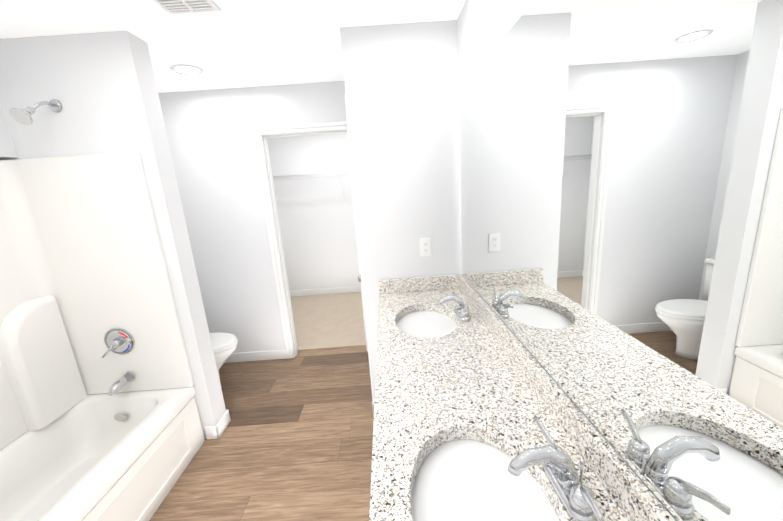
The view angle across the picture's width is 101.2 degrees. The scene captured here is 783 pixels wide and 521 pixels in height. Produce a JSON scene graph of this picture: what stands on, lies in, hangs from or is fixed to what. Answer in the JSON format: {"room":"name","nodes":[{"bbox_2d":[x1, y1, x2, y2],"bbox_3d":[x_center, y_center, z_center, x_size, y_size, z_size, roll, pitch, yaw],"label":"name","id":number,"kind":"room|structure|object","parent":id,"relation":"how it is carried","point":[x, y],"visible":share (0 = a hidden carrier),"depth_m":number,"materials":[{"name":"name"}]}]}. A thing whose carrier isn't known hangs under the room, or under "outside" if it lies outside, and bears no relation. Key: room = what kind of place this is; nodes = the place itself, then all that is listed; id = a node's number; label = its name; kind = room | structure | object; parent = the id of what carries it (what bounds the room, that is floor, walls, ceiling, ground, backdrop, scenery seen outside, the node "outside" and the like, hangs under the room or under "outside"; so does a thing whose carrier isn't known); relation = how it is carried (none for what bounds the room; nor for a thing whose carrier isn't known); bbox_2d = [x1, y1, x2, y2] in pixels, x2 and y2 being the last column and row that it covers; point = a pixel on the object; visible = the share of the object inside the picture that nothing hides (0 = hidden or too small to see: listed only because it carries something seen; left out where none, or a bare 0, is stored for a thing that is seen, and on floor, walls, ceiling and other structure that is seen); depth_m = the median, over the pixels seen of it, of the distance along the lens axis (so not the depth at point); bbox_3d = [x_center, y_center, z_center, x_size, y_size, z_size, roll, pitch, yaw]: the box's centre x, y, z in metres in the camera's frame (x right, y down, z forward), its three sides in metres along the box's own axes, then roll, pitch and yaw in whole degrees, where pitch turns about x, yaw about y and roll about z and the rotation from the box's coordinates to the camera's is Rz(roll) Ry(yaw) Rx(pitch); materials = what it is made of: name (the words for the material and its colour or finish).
{"room":"bathroom","nodes":[
{"label":"bathroom","id":0,"kind":"room"},
{"bbox_2d":[0,102,17,158],"bbox_3d":[-2.061,-0.652,0.928,0.088,0.563,1.528,-4,13,0],"label":"wall","id":1,"kind":"structure","parent":0,"point":[7,148],"depth_m":1.68,"materials":[{"name":"white paint"}]},
{"bbox_2d":[0,30,225,438],"bbox_3d":[-1.655,0.032,1.957,0.815,2.417,0.145,-4,13,0],"label":"wall","id":2,"kind":"structure","parent":0,"point":[101,87],"depth_m":1.71,"materials":[{"name":"white paint"}]},
{"bbox_2d":[205,426,219,438],"bbox_3d":[-1.197,1.149,2.147,0.084,0.098,0.014,-4,13,0],"label":"baseboard","id":3,"kind":"structure","parent":2,"relation":"attached to","point":[211,432],"depth_m":2.14,"materials":[{"name":"white paint"}]},
{"bbox_2d":[216,409,230,436],"bbox_3d":[-1.164,1.129,2.225,0.014,0.098,0.173,-4,13,0],"label":"baseboard","id":4,"kind":"structure","parent":2,"relation":"attached to","point":[223,422],"depth_m":2.22,"materials":[{"name":"white paint"}]},
{"bbox_2d":[0,0,465,92],"bbox_3d":[-0.904,-1.323,1.988,2.745,0.100,5.140,-4,13,0],"label":"ceiling","id":5,"kind":"structure","parent":0,"point":[242,43],"depth_m":1.67,"materials":[{"name":"white paint"}]},
{"bbox_2d":[152,0,220,14],"bbox_3d":[-0.901,-1.119,1.367,0.236,0.012,0.236,-4,13,0],"label":"ceiling vent","id":6,"kind":"object","parent":5,"relation":"in","point":[172,7],"visible":1,"depth_m":1.43,"materials":[{"name":"white plastic"}]},
{"bbox_2d":[170,64,203,74],"bbox_3d":[-1.366,-1.274,2.153,0.196,0.008,0.196,-4,13,0],"label":"recessed light","id":7,"kind":"object","parent":5,"relation":"in","point":[184,69],"visible":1,"depth_m":2.14,"materials":[{"name":"white plastic"}]},
{"bbox_2d":[158,81,346,352],"bbox_3d":[-1.192,-0.229,2.926,1.789,2.417,0.130,-4,13,0],"label":"wall","id":8,"kind":"structure","parent":0,"point":[210,140],"depth_m":2.76,"materials":[{"name":"white paint"}]},
{"bbox_2d":[224,349,286,362],"bbox_3d":[-1.510,0.942,3.119,0.992,0.098,0.014,-4,13,0],"label":"baseboard","id":9,"kind":"structure","parent":8,"relation":"attached to","point":[257,356],"depth_m":3.11,"materials":[{"name":"white paint"}]},
{"bbox_2d":[251,121,367,358],"bbox_3d":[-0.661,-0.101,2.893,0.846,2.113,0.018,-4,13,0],"label":"door frame","id":10,"kind":"structure","parent":8,"relation":"attached to","point":[295,128],"depth_m":2.76,"materials":[{"name":"white paint"}]},
{"bbox_2d":[149,346,373,520],"bbox_3d":[-0.716,1.311,1.667,2.745,0.060,3.305,-4,13,0],"label":"floor","id":11,"kind":"structure","parent":0,"point":[294,442],"depth_m":2.03,"materials":[{"name":"brown wood"}]},
{"bbox_2d":[0,99,204,520],"bbox_3d":[-1.662,0.365,1.176,0.741,2.128,1.525,-4,13,0],"label":"shower","id":12,"kind":"object","parent":11,"relation":"on","point":[99,418],"visible":1,"depth_m":1.80,"materials":[{"name":"white plastic"}]},
{"bbox_2d":[0,386,204,520],"bbox_3d":[-1.604,1.200,1.372,0.741,0.410,1.524,-4,13,0],"label":"tub","id":13,"kind":"object","parent":12,"relation":"in","point":[103,457],"depth_m":1.74,"materials":[{"name":"white plastic"}]},
{"bbox_2d":[210,332,237,387],"bbox_3d":[-1.642,0.718,2.631,0.743,0.775,0.470,-4,13,0],"label":"toilet","id":14,"kind":"object","parent":11,"relation":"on","point":[224,345],"visible":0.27,"depth_m":2.60,"materials":[{"name":"white ceramic"}]},
{"bbox_2d":[369,274,675,520],"bbox_3d":[0.230,0.805,1.186,0.548,1.016,2.017,-4,13,0],"label":"bathroom vanity","id":15,"kind":"object","parent":11,"relation":"on","point":[479,415],"visible":1,"depth_m":0.89,"materials":[{"name":"white stone"}]},
{"bbox_2d":[436,291,470,321],"bbox_3d":[0.311,0.230,1.636,0.166,0.115,0.260,-4,13,0],"label":"faucet","id":16,"kind":"object","parent":15,"relation":"on","point":[460,310],"depth_m":1.62,"materials":[{"name":"silver metal"}]},
{"bbox_2d":[507,414,604,520],"bbox_3d":[0.333,0.451,0.691,0.166,0.115,0.260,-4,13,0],"label":"faucet","id":17,"kind":"object","parent":15,"relation":"on","point":[576,502],"depth_m":0.68,"materials":[{"name":"silver metal"}]},
{"bbox_2d":[267,133,359,290],"bbox_3d":[-0.877,-0.673,4.720,2.505,2.417,0.120,-4,13,0],"label":"wall","id":18,"kind":"structure","parent":0,"point":[317,223],"depth_m":4.64,"materials":[{"name":"white paint"}]},
{"bbox_2d":[273,171,349,196],"bbox_3d":[-0.900,-1.021,4.409,2.497,0.345,0.318,-4,13,0],"label":"wire shelf","id":19,"kind":"object","parent":18,"relation":"attached to","point":[314,174],"visible":0.33,"depth_m":4.25,"materials":[{"name":"white metal"}]},
{"bbox_2d":[290,286,360,296],"bbox_3d":[-0.799,0.457,4.917,2.505,0.098,0.014,-4,13,0],"label":"baseboard","id":20,"kind":"structure","parent":18,"relation":"attached to","point":[322,291],"depth_m":4.91,"materials":[{"name":"white paint"}]},
{"bbox_2d":[290,292,365,350],"bbox_3d":[-0.775,0.719,4.167,2.745,0.072,1.835,-4,13,0],"label":"floor","id":21,"kind":"structure","parent":0,"point":[327,321],"depth_m":3.92,"materials":[{"name":"beige carpet"}]},
{"bbox_2d":[340,20,461,398],"bbox_3d":[0.118,-0.116,2.066,0.635,2.417,0.115,-4,13,0],"label":"wall block","id":22,"kind":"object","parent":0,"point":[401,89],"visible":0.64,"depth_m":1.88,"materials":[{"name":"white paint"}]},
{"bbox_2d":[420,238,430,256],"bbox_3d":[0.213,-0.083,2.013,0.070,0.115,0.007,-4,13,0],"label":"outlet","id":23,"kind":"object","parent":22,"relation":"attached to","point":[425,246],"visible":1,"depth_m":2.01,"materials":[{"name":"white plastic"}]},
{"bbox_2d":[457,0,677,520],"bbox_3d":[0.489,-0.194,2.285,0.120,2.417,5.140,-4,13,0],"label":"wall","id":24,"kind":"structure","parent":0,"point":[484,27],"depth_m":1.35,"materials":[{"name":"white paint"}]},
{"bbox_2d":[459,0,782,520],"bbox_3d":[0.433,-0.198,0.945,0.006,1.046,1.955,-4,13,0],"label":"vanity mirror","id":25,"kind":"object","parent":24,"relation":"attached to","point":[621,169],"visible":0.88,"depth_m":0.55,"materials":[{"name":"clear mirror"}]},
{"bbox_3d":[-0.220,-1.186,2.196,0.115,0.353,0.598,-4,13,0],"label":"wall","id":26,"kind":"structure","parent":0,"visible":0},
{"bbox_2d":[344,94,372,395],"bbox_3d":[-0.206,-0.032,2.466,0.018,2.113,0.696,-4,13,0],"label":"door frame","id":27,"kind":"structure","parent":26,"relation":"attached to","point":[358,238],"depth_m":2.08,"materials":[{"name":"white paint"}]}
]}

